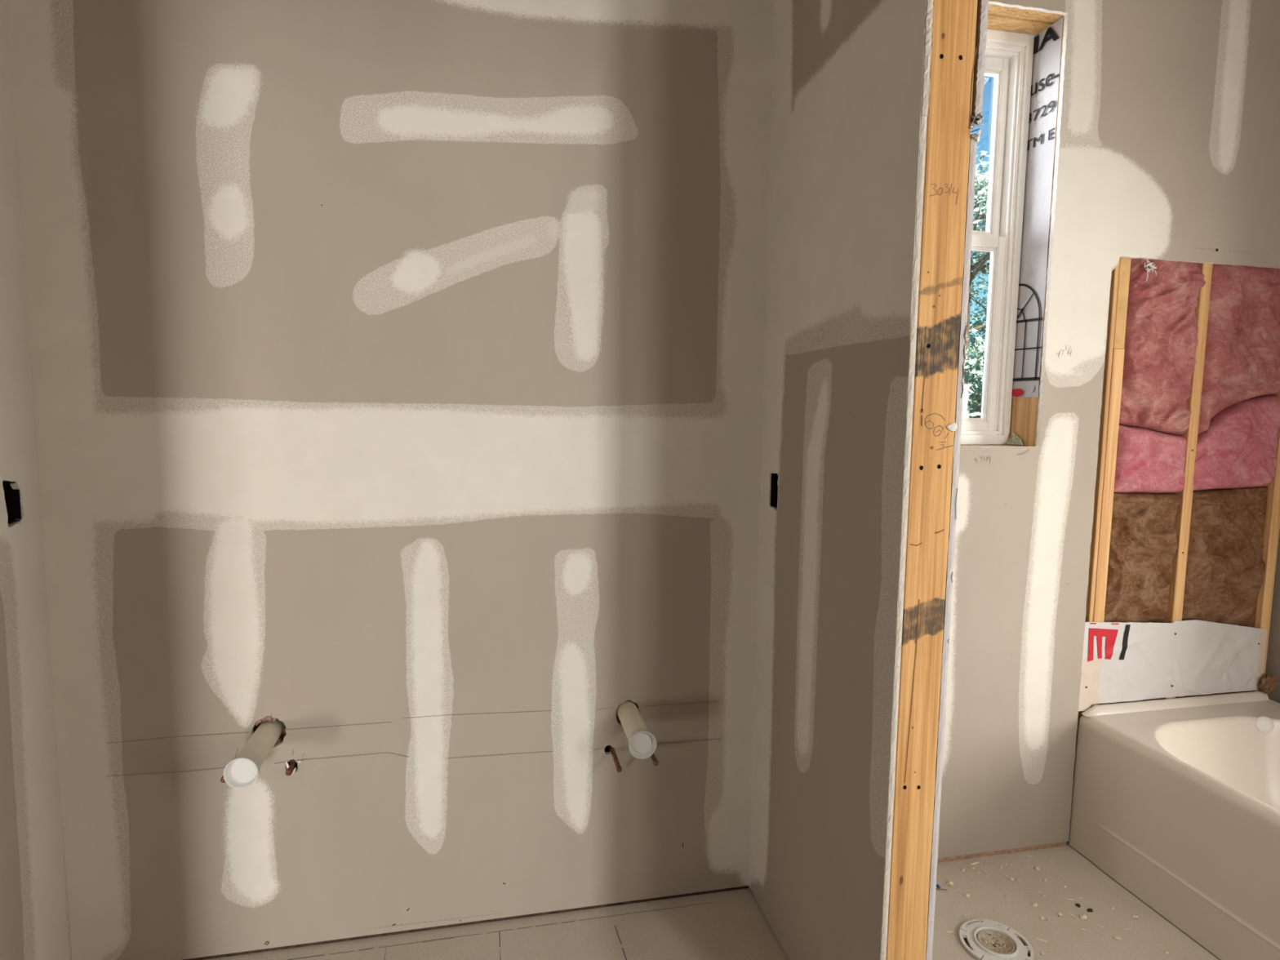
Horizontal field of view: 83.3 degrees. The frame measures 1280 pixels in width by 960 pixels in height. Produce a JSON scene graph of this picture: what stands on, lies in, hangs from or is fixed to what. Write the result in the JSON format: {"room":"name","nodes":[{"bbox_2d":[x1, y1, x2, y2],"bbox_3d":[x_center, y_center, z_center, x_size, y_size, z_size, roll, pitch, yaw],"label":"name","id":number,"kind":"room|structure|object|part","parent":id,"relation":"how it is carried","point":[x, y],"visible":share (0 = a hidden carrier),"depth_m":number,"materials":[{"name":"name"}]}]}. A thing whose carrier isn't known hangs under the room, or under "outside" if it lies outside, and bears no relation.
{"room":"building under construction","nodes":[
{"label":"building under construction","id":0,"kind":"room"},
{"bbox_2d":[0,0,71,959],"bbox_3d":[-1.329,-0.117,1.377,0.014,2.732,0.530,0,6,-12],"label":"wall","id":1,"kind":"structure","parent":0,"point":[34,922],"depth_m":1.58,"materials":[{"name":"paint"}]},
{"bbox_2d":[2,481,21,523],"bbox_3d":[-1.398,0.049,1.555,0.073,0.086,0.050,0,6,-12],"label":"electrical box","id":2,"kind":"object","parent":1,"relation":"attached to","point":[12,499],"visible":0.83,"depth_m":1.58,"materials":[{"name":"black plastic"}]},
{"bbox_2d":[5,0,773,959],"bbox_3d":[-0.520,-0.148,1.823,1.754,2.735,0.014,0,6,-12],"label":"wall","id":3,"kind":"structure","parent":0,"point":[397,366],"depth_m":1.81,"materials":[{"name":"paint"}]},
{"bbox_2d":[220,775,225,782],"bbox_3d":[-0.993,0.696,1.767,0.015,0.015,0.166,0,6,-12],"label":"copper pipe","id":4,"kind":"object","parent":3,"relation":"attached to","point":[222,780],"visible":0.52,"depth_m":1.69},
{"bbox_2d":[223,715,285,788],"bbox_3d":[-0.923,0.640,1.748,0.072,0.080,0.282,0,6,-12],"label":"drain pipe","id":5,"kind":"object","parent":3,"relation":"attached to","point":[243,770],"visible":0.99,"depth_m":1.66,"materials":[{"name":"plastic"}]},
{"bbox_2d":[284,759,296,775],"bbox_3d":[-0.888,0.726,1.841,0.016,0.031,0.075,0,6,-10],"label":"copper pipe","id":6,"kind":"object","parent":3,"relation":"attached to","point":[289,771],"visible":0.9,"depth_m":1.82,"materials":[{"name":"brown metal"}]},
{"bbox_2d":[285,760,301,775],"bbox_3d":[-0.877,0.727,1.821,0.038,0.036,0.013,0,6,-12],"label":"paper","id":7,"kind":"object","parent":3,"relation":"attached to","point":[287,765],"visible":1,"depth_m":1.82,"materials":[{"name":"white paper"}]},
{"bbox_2d":[182,885,748,959],"bbox_3d":[-0.538,1.212,1.958,1.754,0.010,0.009,0,6,-12],"label":"trim","id":8,"kind":"structure","parent":3,"relation":"attached to","point":[745,886],"depth_m":1.96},
{"bbox_2d":[608,745,622,772],"bbox_3d":[-0.070,0.753,1.968,0.014,0.015,0.166,0,6,-12],"label":"copper pipe","id":9,"kind":"object","parent":3,"relation":"attached to","point":[619,769],"visible":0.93,"depth_m":1.93,"materials":[{"name":"brown metal"}]},
{"bbox_2d":[616,699,657,759],"bbox_3d":[-0.022,0.648,1.939,0.085,0.080,0.282,0,6,-12],"label":"drain pipe","id":10,"kind":"object","parent":3,"relation":"attached to","point":[642,744],"visible":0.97,"depth_m":1.82,"materials":[{"name":"plastic"}]},
{"bbox_2d":[650,753,658,765],"bbox_3d":[0.027,0.744,1.988,0.014,0.014,0.166,0,6,-12],"label":"copper pipe","id":11,"kind":"object","parent":3,"relation":"attached to","point":[655,762],"visible":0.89,"depth_m":1.92,"materials":[{"name":"brown metal"}]},
{"bbox_2d":[205,828,1220,959],"bbox_3d":[0.614,1.609,-1.398,7.400,0.100,7.330,0,6,-12],"label":"floor","id":12,"kind":"structure","parent":0,"point":[728,925],"depth_m":1.97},
{"bbox_2d":[885,0,977,959],"bbox_3d":[0.538,-0.086,1.343,0.091,2.740,0.039,0,6,-12],"label":"stud","id":13,"kind":"object","parent":12,"relation":"on","point":[953,59],"visible":0.86,"depth_m":1.33,"materials":[{"name":"brown wood"}]},
{"bbox_2d":[946,422,957,431],"bbox_3d":[0.576,-0.098,1.330,0.022,0.018,0.004,0,6,-12],"label":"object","id":14,"kind":"object","parent":13,"relation":"attached to","point":[952,427],"visible":1,"depth_m":1.33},
{"bbox_2d":[959,919,1034,959],"bbox_3d":[0.946,1.231,1.914,0.178,0.015,0.178,-2,6,-26],"label":"flange","id":15,"kind":"object","parent":12,"relation":"on","point":[983,939],"visible":1,"depth_m":1.92,"materials":[{"name":"white plastic"}]},
{"bbox_2d":[1031,902,1037,907],"bbox_3d":[1.137,1.223,2.071,0.014,0.010,0.014,0,6,-4],"label":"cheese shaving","id":16,"kind":"object","parent":12,"relation":"on","point":[1034,904],"visible":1,"depth_m":2.07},
{"bbox_2d":[1035,937,1048,942],"bbox_3d":[1.082,1.238,1.935,0.030,0.005,0.005,4,6,30],"label":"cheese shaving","id":17,"kind":"object","parent":12,"relation":"on","point":[1041,940],"visible":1,"depth_m":1.93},
{"bbox_2d":[1080,914,1087,919],"bbox_3d":[1.246,1.228,2.021,0.017,0.013,0.018,3,6,26],"label":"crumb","id":18,"kind":"object","parent":12,"relation":"on","point":[1082,917],"visible":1,"depth_m":2.02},
{"bbox_2d":[1068,690,1279,959],"bbox_3d":[1.935,1.036,1.674,0.757,0.470,1.530,0,6,-12],"label":"bathtub","id":19,"kind":"object","parent":12,"relation":"on","point":[1176,801],"visible":1,"depth_m":2.09,"materials":[{"name":"plastic"}]},
{"bbox_2d":[1258,673,1278,694],"bbox_3d":[2.142,0.694,2.452,0.056,0.074,0.043,0,6,-12],"label":"tuft","id":20,"kind":"object","parent":19,"relation":"on","point":[1268,684],"visible":1,"depth_m":2.44,"materials":[{"name":"brown fabric"}]},
{"bbox_2d":[253,619,1228,770],"bbox_3d":[-0.660,-0.056,1.916,6.300,2.940,0.027,0,6,-12],"label":"wall","id":21,"kind":"structure","parent":0,"point":[283,734],"depth_m":2.11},
{"bbox_2d":[960,444,1022,447],"bbox_3d":[0.876,-0.099,2.193,0.660,0.011,0.108,0,6,-12],"label":"trim","id":22,"kind":"structure","parent":21,"relation":"attached to","point":[981,446],"depth_m":2.25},
{"bbox_2d":[1004,431,1022,444],"bbox_3d":[1.188,-0.131,2.274,0.025,0.040,0.063,-3,7,-33],"label":"scrap","id":23,"kind":"object","parent":22,"relation":"on","point":[1014,439],"visible":1,"depth_m":2.28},
{"bbox_2d":[960,28,1034,444],"bbox_3d":[0.863,-0.737,2.239,0.774,1.366,0.110,0,6,-12],"label":"window","id":24,"kind":"structure","parent":21,"relation":"in","point":[1009,55],"depth_m":2.27,"materials":[{"name":"plastic"}]},
{"bbox_3d":[0.862,-0.461,2.254,0.588,0.612,0.033,0,6,-12],"label":"sash","id":25,"kind":"part","parent":24,"relation":"part of","materials":[{"name":"plastic"}]},
{"bbox_3d":[0.862,-1.032,2.234,0.588,0.570,0.036,0,6,-12],"label":"sash","id":26,"kind":"part","parent":24,"relation":"part of","materials":[{"name":"plastic"}]},
{"bbox_2d":[937,841,1066,862],"bbox_3d":[0.907,1.185,2.307,0.988,0.034,0.094,0,6,-12],"label":"trim","id":27,"kind":"structure","parent":21,"relation":"attached to","point":[1058,844],"depth_m":2.31,"materials":[{"name":"brown wood"}]},
{"bbox_2d":[986,4,1064,35],"bbox_3d":[0.910,-1.416,2.065,0.695,0.141,0.115,0,6,-12],"label":"header board","id":28,"kind":"object","parent":21,"relation":"attached to","point":[1014,20],"visible":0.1,"depth_m":2.11,"materials":[{"name":"brown wood"}]},
{"bbox_2d":[1069,257,1119,828],"bbox_3d":[1.442,0.216,2.328,0.016,1.890,0.084,0,6,-12],"label":"stud","id":29,"kind":"object","parent":21,"relation":"attached to","point":[1114,278],"visible":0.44,"depth_m":2.26,"materials":[{"name":"brown wood"}]},
{"bbox_2d":[1090,348,1124,707],"bbox_3d":[1.469,0.373,2.349,0.041,1.574,0.086,0,6,-12],"label":"stud","id":30,"kind":"object","parent":21,"relation":"attached to","point":[1117,360],"visible":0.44,"depth_m":2.27,"materials":[{"name":"brown wood"}]},
{"bbox_2d":[1112,257,1130,349],"bbox_3d":[1.480,-0.568,2.258,0.040,0.314,0.084,0,6,-12],"label":"stud","id":31,"kind":"object","parent":30,"relation":"on","point":[1125,263],"visible":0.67,"depth_m":2.22,"materials":[{"name":"beige wood"}]},
{"bbox_2d":[1103,492,1177,622],"bbox_3d":[1.625,0.253,2.355,0.269,0.427,0.104,0,6,-12],"label":"insulation batt","id":32,"kind":"object","parent":21,"relation":"attached to","point":[1141,566],"visible":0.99,"depth_m":2.32,"materials":[{"name":"brown fabric"}]},
{"bbox_2d":[1113,424,1187,493],"bbox_3d":[1.632,-0.069,2.322,0.275,0.224,0.108,0,6,-12],"label":"insulation batt","id":33,"kind":"object","parent":32,"relation":"on","point":[1148,461],"visible":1,"depth_m":2.28,"materials":[{"name":"pink fabric"}]},
{"bbox_2d":[1119,258,1204,435],"bbox_3d":[1.637,-0.434,2.280,0.273,0.581,0.122,0,6,-12],"label":"insulation batt","id":34,"kind":"object","parent":33,"relation":"on","point":[1162,310],"visible":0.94,"depth_m":2.24,"materials":[{"name":"pink fabric"}]},
{"bbox_2d":[1144,258,1156,281],"bbox_3d":[1.559,-0.640,2.196,0.050,0.067,0.011,0,6,-12],"label":"film shred","id":35,"kind":"object","parent":34,"relation":"attached to","point":[1149,264],"visible":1,"depth_m":2.19,"materials":[{"name":"white plastic"}]},
{"bbox_2d":[1182,486,1271,626],"bbox_3d":[1.953,0.265,2.426,0.333,0.484,0.103,0,6,-12],"label":"insulation batt","id":36,"kind":"object","parent":21,"relation":"attached to","point":[1225,566],"visible":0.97,"depth_m":2.39,"materials":[{"name":"brown fabric"}]},
{"bbox_2d":[1192,395,1279,490],"bbox_3d":[1.952,-0.124,2.382,0.348,0.319,0.112,0,6,-12],"label":"insulation batt","id":37,"kind":"object","parent":36,"relation":"on","point":[1238,449],"visible":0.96,"depth_m":2.34,"materials":[{"name":"pink fabric"}]},
{"bbox_2d":[1197,263,1279,434],"bbox_3d":[1.961,-0.429,2.352,0.338,0.598,0.116,0,6,-12],"label":"insulation batt","id":38,"kind":"object","parent":37,"relation":"on","point":[1242,362],"visible":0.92,"depth_m":2.31,"materials":[{"name":"pink fabric"}]},
{"bbox_2d":[1228,391,1279,693],"bbox_3d":[2.132,0.211,2.472,0.039,1.890,0.086,0,6,-12],"label":"stud","id":39,"kind":"object","parent":21,"relation":"attached to","point":[1272,520],"visible":0.29,"depth_m":2.44,"materials":[{"name":"brown wood"}]},
{"bbox_2d":[748,0,933,959],"bbox_3d":[0.418,-0.122,1.654,0.014,2.732,0.709,0,6,-12],"label":"wall","id":40,"kind":"structure","parent":0,"point":[851,86],"depth_m":1.57,"materials":[{"name":"paint"}]},
{"bbox_2d":[770,473,777,507],"bbox_3d":[0.395,0.028,1.929,0.073,0.088,0.050,0,6,-12],"label":"electrical box","id":41,"kind":"object","parent":40,"relation":"attached to","point":[774,486],"visible":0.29,"depth_m":1.94,"materials":[{"name":"black plastic"}]},
{"bbox_2d":[925,0,989,959],"bbox_3d":[0.521,-0.122,1.671,0.027,2.732,0.718,0,6,-12],"label":"wall","id":42,"kind":"structure","parent":0,"point":[982,5],"depth_m":1.34,"materials":[{"name":"paint"}]},
{"bbox_2d":[988,16,1064,446],"bbox_3d":[1.210,-0.102,2.313,0.038,2.520,0.218,0,6,-12],"label":"stud","id":43,"kind":"object","parent":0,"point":[1024,411],"visible":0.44,"depth_m":2.23,"materials":[{"name":"brown wood"}]},
{"bbox_2d":[1011,17,1062,397],"bbox_3d":[1.205,-0.804,2.205,0.004,1.097,0.146,0,6,-12],"label":"wrap","id":44,"kind":"object","parent":43,"relation":"attached to","point":[1047,43],"visible":1,"depth_m":2.19,"materials":[{"name":"white plastic"}]},
{"bbox_2d":[937,0,1279,857],"bbox_3d":[1.324,-0.170,2.210,1.815,2.721,0.014,0,6,-12],"label":"wall","id":45,"kind":"structure","parent":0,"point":[1167,148],"depth_m":2.20,"materials":[{"name":"paint"}]},
{"bbox_2d":[1078,620,1266,711],"bbox_3d":[1.777,0.598,2.386,0.748,0.296,0.011,0,6,-12],"label":"backer board","id":46,"kind":"object","parent":45,"relation":"attached to","point":[1130,661],"visible":1,"depth_m":2.38,"materials":[{"name":"white plastic"}]},
{"bbox_2d":[1142,262,1213,701],"bbox_3d":[1.770,0.214,2.395,0.039,1.890,0.087,0,6,-12],"label":"stud","id":47,"kind":"object","parent":45,"relation":"attached to","point":[1181,535],"visible":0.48,"depth_m":2.33,"materials":[{"name":"brown wood"}]},
{"bbox_2d":[1265,527,1279,703],"bbox_3d":[2.449,-0.065,1.375,0.040,2.740,2.300,0,6,-12],"label":"wall","id":48,"kind":"structure","parent":0,"point":[1273,660],"depth_m":2.49,"materials":[{"name":"paint"}]},
{"label":"outside","id":49,"kind":"structure","parent":0,"visible":0},
{"bbox_3d":[12.432,-6.175,86.268,180.000,0.100,159.700,0,6,-12],"label":"ground","id":50,"kind":"structure","parent":49,"visible":0},
{"bbox_2d":[961,146,990,417],"bbox_3d":[5.697,-2.900,13.917,6.081,7.233,4.572,0,6,-12],"label":"tree","id":51,"kind":"object","parent":50,"relation":"on","point":[973,379],"visible":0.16,"depth_m":13.22,"materials":[{"name":"green plant"}]},
{"bbox_2d":[966,166,989,407],"bbox_3d":[12.235,-5.281,23.949,8.338,10.190,5.874,-5,8,-44],"label":"tree","id":52,"kind":"object","parent":50,"relation":"on","point":[972,285],"visible":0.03,"depth_m":23.71,"materials":[{"name":"green plant"}]}
]}

